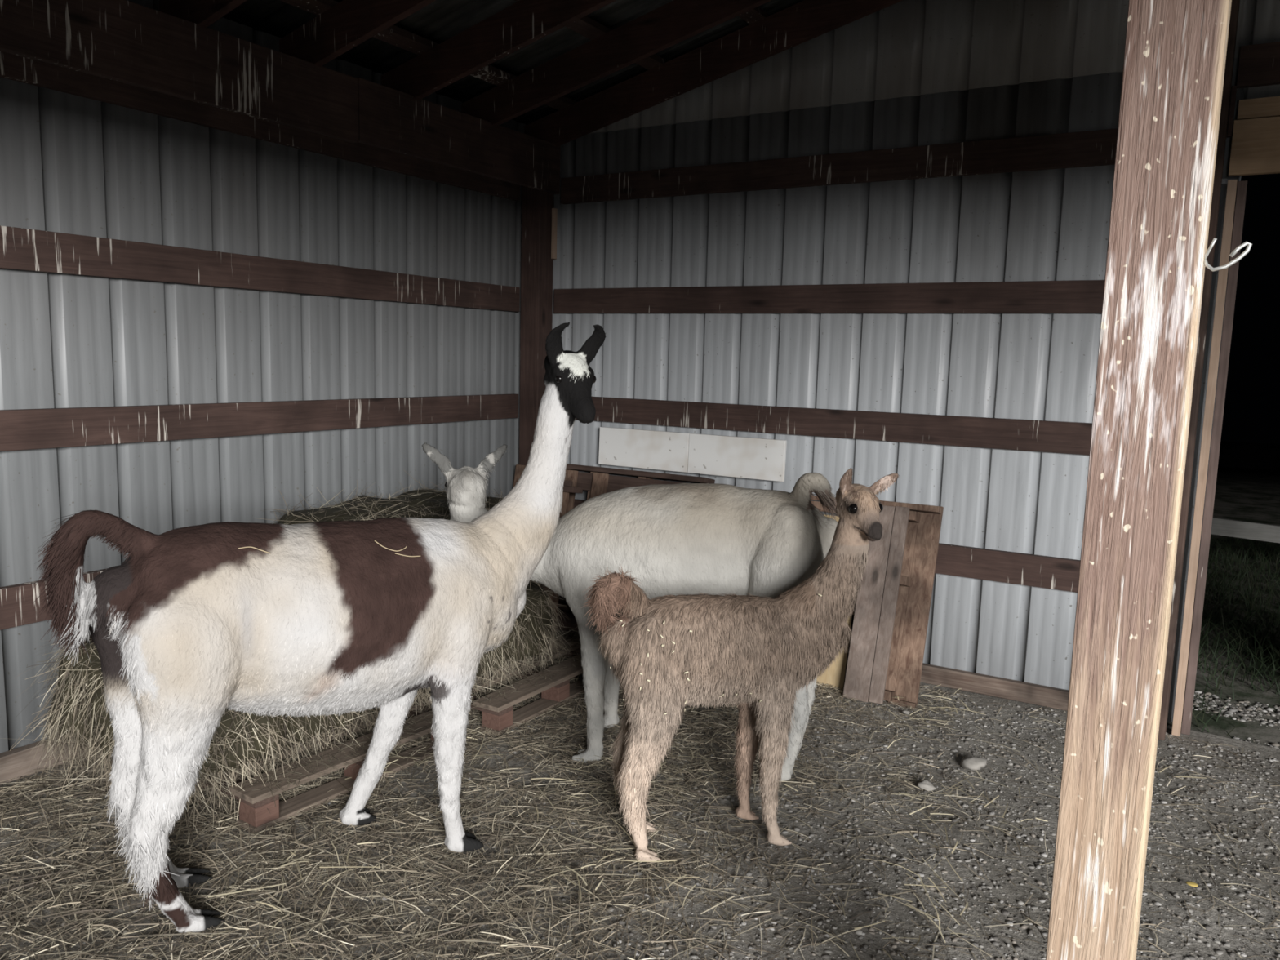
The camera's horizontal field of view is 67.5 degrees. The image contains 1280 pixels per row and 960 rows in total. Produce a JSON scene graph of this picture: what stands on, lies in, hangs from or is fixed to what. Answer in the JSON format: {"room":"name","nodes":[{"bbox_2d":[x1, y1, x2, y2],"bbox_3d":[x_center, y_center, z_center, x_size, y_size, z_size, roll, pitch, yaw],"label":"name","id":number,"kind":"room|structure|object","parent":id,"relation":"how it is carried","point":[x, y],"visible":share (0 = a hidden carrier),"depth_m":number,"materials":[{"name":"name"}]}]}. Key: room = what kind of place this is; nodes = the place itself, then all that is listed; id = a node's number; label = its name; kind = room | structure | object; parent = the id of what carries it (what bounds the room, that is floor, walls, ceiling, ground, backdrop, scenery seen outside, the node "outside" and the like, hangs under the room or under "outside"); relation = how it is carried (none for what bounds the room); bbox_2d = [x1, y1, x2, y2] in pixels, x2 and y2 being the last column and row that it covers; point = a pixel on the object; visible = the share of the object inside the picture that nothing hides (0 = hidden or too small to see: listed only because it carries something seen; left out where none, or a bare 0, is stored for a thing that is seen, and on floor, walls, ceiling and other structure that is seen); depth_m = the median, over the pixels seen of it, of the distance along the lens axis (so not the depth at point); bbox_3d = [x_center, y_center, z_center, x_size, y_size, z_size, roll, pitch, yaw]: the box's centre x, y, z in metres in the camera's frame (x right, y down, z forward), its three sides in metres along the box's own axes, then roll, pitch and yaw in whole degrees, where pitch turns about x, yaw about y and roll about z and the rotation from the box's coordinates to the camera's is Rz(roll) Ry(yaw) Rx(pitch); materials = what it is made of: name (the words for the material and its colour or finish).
{"room":"farm building","nodes":[
{"label":"farm building","id":0,"kind":"room"},
{"bbox_2d":[0,0,525,753],"bbox_3d":[-1.961,-0.457,4.002,0.018,2.970,4.900,6,9,31],"label":"wall","id":1,"kind":"structure","parent":0,"point":[72,164],"depth_m":4.14,"materials":[{"name":"metal"}]},
{"bbox_2d":[0,737,97,785],"bbox_3d":[-2.021,1.005,4.093,0.045,0.105,4.710,6,9,31],"label":"baseboard","id":2,"kind":"structure","parent":1,"relation":"attached to","point":[11,763],"depth_m":3.60,"materials":[{"name":"brown wood"}]},
{"bbox_2d":[0,568,107,630],"bbox_3d":[-2.007,0.409,4.020,0.038,0.150,4.715,6,9,31],"label":"trim","id":3,"kind":"structure","parent":1,"relation":"attached to","point":[16,607],"depth_m":3.54,"materials":[{"name":"brown wood"}]},
{"bbox_2d":[159,0,247,28],"bbox_3d":[0.714,-2.302,2.194,6.124,1.680,0.038,6,9,31],"label":"trim","id":4,"kind":"structure","parent":1,"relation":"attached to","point":[203,13],"depth_m":3.71,"materials":[{"name":"brown wood"}]},
{"bbox_2d":[0,393,518,451],"bbox_3d":[-1.990,-0.234,3.937,0.038,0.146,4.715,6,9,31],"label":"trim","id":5,"kind":"structure","parent":1,"relation":"attached to","point":[45,428],"depth_m":4.18,"materials":[{"name":"brown wood"}]},
{"bbox_2d":[0,225,519,311],"bbox_3d":[-1.973,-0.876,3.853,0.038,0.147,4.715,6,9,31],"label":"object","id":6,"kind":"structure","parent":1,"relation":"attached to","point":[20,249],"depth_m":4.13,"materials":[{"name":"brown wood"}]},
{"bbox_2d":[0,51,519,200],"bbox_3d":[-1.957,-1.539,3.766,0.038,0.165,4.710,6,9,31],"label":"trim","id":7,"kind":"structure","parent":1,"relation":"attached to","point":[12,67],"depth_m":4.09,"materials":[{"name":"brown wood"}]},
{"bbox_2d":[279,0,435,66],"bbox_3d":[1.004,-2.355,2.670,6.124,1.680,0.038,6,9,31],"label":"trim","id":8,"kind":"structure","parent":1,"relation":"attached to","point":[348,24],"depth_m":4.08,"materials":[{"name":"brown wood"}]},
{"bbox_2d":[381,0,616,100],"bbox_3d":[1.321,-2.414,3.188,6.124,1.680,0.038,6,9,31],"label":"trim","id":9,"kind":"structure","parent":1,"relation":"attached to","point":[522,23],"depth_m":4.46,"materials":[{"name":"brown wood"}]},
{"bbox_2d":[461,0,771,126],"bbox_3d":[1.630,-2.471,3.693,6.124,1.680,0.038,6,9,31],"label":"trim","id":10,"kind":"structure","parent":1,"relation":"attached to","point":[676,21],"depth_m":4.82,"materials":[{"name":"brown wood"}]},
{"bbox_2d":[524,0,902,146],"bbox_3d":[1.923,-2.526,4.173,6.124,1.680,0.038,6,9,31],"label":"trim","id":11,"kind":"structure","parent":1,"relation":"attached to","point":[805,20],"depth_m":5.15,"materials":[{"name":"brown wood"}]},
{"bbox_2d":[222,0,804,124],"bbox_3d":[2.414,-2.783,1.359,10.250,2.550,5.200,6,9,31],"label":"ceiling","id":12,"kind":"structure","parent":0,"point":[440,20],"depth_m":4.78,"materials":[{"name":"metal"}]},
{"bbox_2d":[0,440,1279,959],"bbox_3d":[4.230,0.286,12.489,30.000,0.304,28.200,6,9,31],"label":"floor","id":13,"kind":"structure","parent":0,"point":[895,908],"depth_m":3.26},
{"bbox_2d":[31,322,605,933],"bbox_3d":[-0.882,0.354,2.999,1.728,1.733,0.530,-4,9,-35],"label":"llama","id":14,"kind":"object","parent":13,"relation":"on","point":[193,625],"visible":1,"depth_m":2.73,"materials":[{"name":"fur"}]},
{"bbox_2d":[238,546,271,553],"bbox_3d":[-1.069,0.196,2.656,0.084,0.024,0.012,-2,8,-28],"label":"stalk","id":15,"kind":"object","parent":14,"relation":"on","point":[247,546],"visible":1,"depth_m":2.66,"materials":[{"name":"beige"}]},
{"bbox_2d":[374,540,407,551],"bbox_3d":[-0.744,0.196,2.865,0.096,0.035,0.019,-2,8,-24],"label":"stalk","id":16,"kind":"object","parent":14,"relation":"on","point":[375,540],"visible":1,"depth_m":2.86,"materials":[{"name":"beige"}]},
{"bbox_2d":[395,552,421,556],"bbox_3d":[-0.696,0.225,2.877,0.079,0.018,0.009,-3,9,-30],"label":"stalk","id":17,"kind":"object","parent":14,"relation":"on","point":[395,553],"visible":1,"depth_m":2.87,"materials":[{"name":"beige"}]},
{"bbox_2d":[532,480,582,636],"bbox_3d":[-0.547,0.445,5.600,0.360,0.910,0.208,6,9,31],"label":"wooden pallet","id":18,"kind":"object","parent":13,"relation":"on","point":[567,485],"visible":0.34,"depth_m":5.51,"materials":[{"name":"brown wood"}]},
{"bbox_2d":[422,442,839,781],"bbox_3d":[-0.028,0.495,3.926,1.682,1.260,0.558,3,7,10],"label":"llama","id":19,"kind":"object","parent":13,"relation":"on","point":[685,539],"visible":0.65,"depth_m":3.69,"materials":[{"name":"fur"}]},
{"bbox_2d":[0,627,1279,959],"bbox_3d":[0.206,1.285,2.716,5.219,0.054,5.080,6,9,31],"label":"bedding","id":20,"kind":"object","parent":13,"relation":"on","point":[498,835],"visible":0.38,"depth_m":3.08,"materials":[{"name":"beige plant"}]},
{"bbox_2d":[193,700,434,832],"bbox_3d":[-1.389,1.040,3.869,0.920,0.126,0.980,7,9,35],"label":"wooden pallet","id":21,"kind":"object","parent":20,"relation":"on","point":[253,811],"visible":0.2,"depth_m":3.46,"materials":[{"name":"brown wood"}]},
{"bbox_2d":[1,631,425,833],"bbox_3d":[-1.542,0.762,3.750,1.112,0.692,1.476,6,9,31],"label":"hay bale","id":22,"kind":"object","parent":21,"relation":"on","point":[77,713],"visible":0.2,"depth_m":3.37,"materials":[{"name":"plant"}]},
{"bbox_2d":[415,638,584,736],"bbox_3d":[-0.757,0.945,4.732,0.940,0.126,0.960,6,9,31],"label":"wooden pallet","id":23,"kind":"object","parent":20,"relation":"on","point":[499,716],"visible":0.33,"depth_m":4.39,"materials":[{"name":"brown wood"}]},
{"bbox_2d":[214,636,581,806],"bbox_3d":[-0.880,0.940,4.151,0.631,0.023,2.220,6,9,31],"label":"hay","id":24,"kind":"object","parent":23,"relation":"on","point":[562,654],"visible":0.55,"depth_m":3.67,"materials":[{"name":"plant"}]},
{"bbox_2d":[356,580,575,731],"bbox_3d":[-0.954,0.705,4.617,1.218,0.612,1.401,6,9,31],"label":"hay bale","id":25,"kind":"object","parent":23,"relation":"on","point":[531,633],"visible":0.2,"depth_m":4.58,"materials":[{"name":"plant"}]},
{"bbox_2d":[253,471,504,524],"bbox_3d":[-1.083,0.378,4.605,0.952,0.777,1.434,6,9,31],"label":"hay bale","id":26,"kind":"object","parent":25,"relation":"on","point":[427,503],"visible":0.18,"depth_m":4.46,"materials":[{"name":"plant"}]},
{"bbox_2d":[9,659,1206,959],"bbox_3d":[-0.094,1.230,2.952,3.244,0.042,4.980,6,9,31],"label":"stems","id":27,"kind":"object","parent":20,"relation":"on","point":[941,708],"visible":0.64,"depth_m":3.12,"materials":[{"name":"beige plant"}]},
{"bbox_2d":[512,463,715,633],"bbox_3d":[-0.234,0.419,5.670,1.340,0.991,0.316,6,9,31],"label":"wooden pallet","id":28,"kind":"object","parent":20,"relation":"on","point":[598,482],"visible":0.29,"depth_m":5.62,"materials":[{"name":"brown wood"}]},
{"bbox_2d":[598,426,688,472],"bbox_3d":[0.019,-0.182,5.636,0.610,0.225,0.030,6,9,31],"label":"board","id":29,"kind":"object","parent":28,"relation":"on","point":[618,446],"visible":1,"depth_m":5.62,"materials":[{"name":"white wood"}]},
{"bbox_2d":[687,433,786,481],"bbox_3d":[0.533,-0.128,5.327,0.587,0.225,0.030,6,9,31],"label":"board","id":30,"kind":"object","parent":28,"relation":"on","point":[753,458],"visible":1,"depth_m":5.31,"materials":[{"name":"white wood"}]},
{"bbox_2d":[582,467,898,862],"bbox_3d":[0.344,0.588,3.234,1.107,1.270,0.338,-1,8,-16],"label":"llama cria","id":31,"kind":"object","parent":20,"relation":"on","point":[668,652],"visible":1,"depth_m":3.11,"materials":[{"name":"fur"}]},
{"bbox_2d":[816,514,852,689],"bbox_3d":[0.959,0.611,4.866,0.255,0.846,0.181,6,9,31],"label":"plywood sheet","id":32,"kind":"object","parent":20,"relation":"on","point":[835,675],"visible":0.24,"depth_m":4.80,"materials":[{"name":"beige wood"}]},
{"bbox_2d":[1,631,1279,959],"bbox_3d":[0.491,1.323,2.613,4.913,0.039,4.963,6,9,31],"label":"gravel","id":33,"kind":"object","parent":13,"relation":"on","point":[871,930],"visible":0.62,"depth_m":3.22,"materials":[{"name":"stone"}]},
{"bbox_2d":[902,709,910,714],"bbox_3d":[1.246,1.089,4.490,0.029,0.016,0.037,-5,10,-43],"label":"stone","id":34,"kind":"object","parent":33,"relation":"on","point":[904,711],"visible":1,"depth_m":4.48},
{"bbox_2d":[917,779,936,791],"bbox_3d":[1.106,1.182,3.703,0.064,0.036,0.058,-3,9,-30],"label":"stone","id":35,"kind":"object","parent":33,"relation":"on","point":[925,784],"visible":1,"depth_m":3.69,"materials":[{"name":"white stone"}]},
{"bbox_2d":[328,695,1279,959],"bbox_3d":[0.900,1.355,2.347,3.562,0.040,5.000,6,9,31],"label":"stones","id":36,"kind":"object","parent":13,"relation":"on","point":[1193,791],"visible":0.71,"depth_m":3.13},
{"bbox_2d":[810,494,857,684],"bbox_3d":[0.761,0.531,5.103,0.920,0.929,0.244,6,9,31],"label":"wooden pallet","id":37,"kind":"object","parent":13,"relation":"on","point":[817,504],"visible":0.02,"depth_m":4.98,"materials":[{"name":"brown wood"}]},
{"bbox_2d":[843,500,943,709],"bbox_3d":[1.212,0.606,4.730,0.415,0.978,0.410,6,9,31],"label":"wooden boards","id":38,"kind":"object","parent":13,"relation":"on","point":[891,613],"visible":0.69,"depth_m":4.69,"materials":[{"name":"brown wood"}]},
{"bbox_2d":[960,755,986,769],"bbox_3d":[1.366,1.157,3.921,0.098,0.054,0.116,6,9,31],"label":"stone","id":39,"kind":"object","parent":13,"relation":"on","point":[969,762],"visible":1,"depth_m":3.89,"materials":[{"name":"white stone"}]},
{"bbox_2d":[1045,0,1231,959],"bbox_3d":[0.865,-0.404,1.598,0.140,3.689,0.140,6,9,31],"label":"wooden post","id":40,"kind":"object","parent":13,"relation":"on","point":[1175,51],"visible":1,"depth_m":1.59,"materials":[{"name":"brown wood"}]},
{"bbox_2d":[1203,237,1252,271],"bbox_3d":[0.919,-0.353,1.500,0.066,0.052,0.018,6,9,31],"label":"wire hook","id":41,"kind":"object","parent":40,"relation":"attached to","point":[1237,249],"visible":1,"depth_m":1.50,"materials":[{"name":"grey"}]},
{"bbox_2d":[1186,880,1198,886],"bbox_3d":[1.756,1.285,3.046,0.033,0.008,0.027,6,9,31],"label":"leaf","id":42,"kind":"object","parent":13,"relation":"on","point":[1190,883],"visible":1,"depth_m":3.04,"materials":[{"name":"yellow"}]},
{"bbox_2d":[1167,690,1279,749],"bbox_3d":[3.247,1.191,4.366,1.622,0.032,0.725,6,9,31],"label":"gravel","id":43,"kind":"object","parent":13,"relation":"on","point":[1231,709],"visible":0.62,"depth_m":4.72,"materials":[{"name":"stone"}]},
{"bbox_2d":[1168,533,1279,738],"bbox_3d":[5.161,0.872,6.419,4.570,0.209,6.426,6,9,31],"label":"grass","id":44,"kind":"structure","parent":13,"relation":"on","point":[1247,602],"depth_m":6.36,"materials":[{"name":"plant"}]},
{"bbox_2d":[1210,517,1279,542],"bbox_3d":[5.072,0.597,6.887,5.201,0.670,0.140,6,9,31],"label":"rail fence","id":45,"kind":"object","parent":13,"relation":"on","point":[1220,526],"visible":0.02,"depth_m":7.12,"materials":[{"name":"grey wood"}]},
{"bbox_2d":[551,0,1279,723],"bbox_3d":[1.733,-1.141,4.560,5.600,4.376,0.022,6,9,31],"label":"wall","id":46,"kind":"structure","parent":0,"point":[1052,224],"depth_m":4.81,"materials":[{"name":"paint"}]},
{"bbox_2d":[279,0,577,110],"bbox_3d":[-1.613,-1.993,3.721,0.096,0.058,4.680,6,9,31],"label":"trim","id":47,"kind":"structure","parent":46,"relation":"attached to","point":[396,36],"depth_m":4.55,"materials":[{"name":"brown wood"}]},
{"bbox_2d":[356,77,560,194],"bbox_3d":[-0.907,-1.795,5.116,0.040,0.283,1.577,6,9,31],"label":"trim","id":48,"kind":"structure","parent":46,"relation":"attached to","point":[389,119],"depth_m":4.97,"materials":[{"name":"brown wood"}]},
{"bbox_2d":[519,186,554,465],"bbox_3d":[-0.648,-0.557,5.942,0.140,2.800,0.142,6,9,31],"label":"trim","id":49,"kind":"structure","parent":46,"relation":"attached to","point":[536,262],"depth_m":5.82,"materials":[{"name":"brown wood"}]},
{"bbox_2d":[551,208,557,259],"bbox_3d":[-0.521,-1.497,5.825,0.021,0.300,0.030,6,9,31],"label":"trim","id":50,"kind":"structure","parent":46,"relation":"attached to","point":[554,211],"depth_m":5.82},
{"bbox_2d":[515,0,667,70],"bbox_3d":[-1.087,-2.088,3.390,0.096,0.058,4.680,6,9,31],"label":"trim","id":51,"kind":"structure","parent":46,"relation":"attached to","point":[585,26],"depth_m":4.77,"materials":[{"name":"brown wood"}]},
{"bbox_2d":[737,6,769,24],"bbox_3d":[-0.562,-2.183,3.058,0.096,0.058,4.680,6,9,31],"label":"trim","id":52,"kind":"structure","parent":46,"relation":"attached to","point":[756,14],"depth_m":4.91,"materials":[{"name":"brown wood"}]},
{"bbox_2d":[558,595,1068,711],"bbox_3d":[0.868,0.933,5.292,3.360,0.092,0.040,6,9,31],"label":"baseboard","id":53,"kind":"structure","parent":46,"relation":"attached to","point":[1001,687],"depth_m":4.74,"materials":[{"name":"brown wood"}]},
{"bbox_2d":[573,498,1079,592],"bbox_3d":[0.882,0.331,5.216,3.365,0.150,0.038,6,9,31],"label":"trim","id":54,"kind":"structure","parent":46,"relation":"attached to","point":[998,566],"depth_m":4.65,"materials":[{"name":"brown wood"}]},
{"bbox_2d":[553,280,1104,313],"bbox_3d":[0.916,-0.954,5.050,3.365,0.147,0.038,6,9,31],"label":"trim","id":55,"kind":"structure","parent":46,"relation":"attached to","point":[1075,296],"depth_m":4.93,"materials":[{"name":"brown wood"}]},
{"bbox_2d":[575,396,1092,455],"bbox_3d":[0.899,-0.312,5.133,3.365,0.146,0.038,6,9,31],"label":"trim","id":56,"kind":"structure","parent":46,"relation":"attached to","point":[1043,436],"depth_m":4.97,"materials":[{"name":"brown wood"}]},
{"bbox_2d":[560,128,1117,204],"bbox_3d":[0.950,-1.603,4.956,3.325,0.150,0.038,6,9,31],"label":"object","id":57,"kind":"structure","parent":46,"relation":"attached to","point":[1098,147],"depth_m":4.84,"materials":[{"name":"brown wood"}]},
{"bbox_2d":[1157,0,1239,740],"bbox_3d":[2.345,-0.687,4.090,0.137,3.689,0.147,6,9,31],"label":"trim","id":58,"kind":"structure","parent":46,"relation":"attached to","point":[1235,4],"depth_m":4.03,"materials":[{"name":"beige wood"}]},
{"bbox_2d":[1171,96,1279,736],"bbox_3d":[3.233,-0.139,3.728,1.806,2.742,0.135,6,9,31],"label":"door frame","id":59,"kind":"structure","parent":46,"relation":"in","point":[1255,139],"depth_m":4.09,"materials":[{"name":"brown wood"}]},
{"bbox_2d":[1226,85,1236,137],"bbox_3d":[2.465,-1.534,3.989,0.018,0.200,0.040,6,9,31],"label":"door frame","id":60,"kind":"structure","parent":46,"relation":"attached to","point":[1233,91],"depth_m":3.97,"materials":[{"name":"brown wood"}]},
{"bbox_2d":[1236,41,1279,88],"bbox_3d":[3.260,-1.633,3.516,1.810,0.160,0.040,6,9,31],"label":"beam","id":61,"kind":"structure","parent":46,"relation":"attached to","point":[1259,64],"depth_m":3.93,"materials":[{"name":"brown wood"}]},
{"bbox_3d":[1.221,-2.553,-0.835,10.000,2.473,0.030,6,9,31],"label":"wall","id":62,"kind":"structure","parent":0,"visible":0},
{"bbox_2d":[0,0,359,143],"bbox_3d":[-2.170,-1.554,3.051,0.040,0.287,3.278,6,9,31],"label":"wooden beam","id":63,"kind":"structure","parent":62,"relation":"attached to","point":[126,42],"depth_m":3.67,"materials":[{"name":"brown wood"}]}
]}

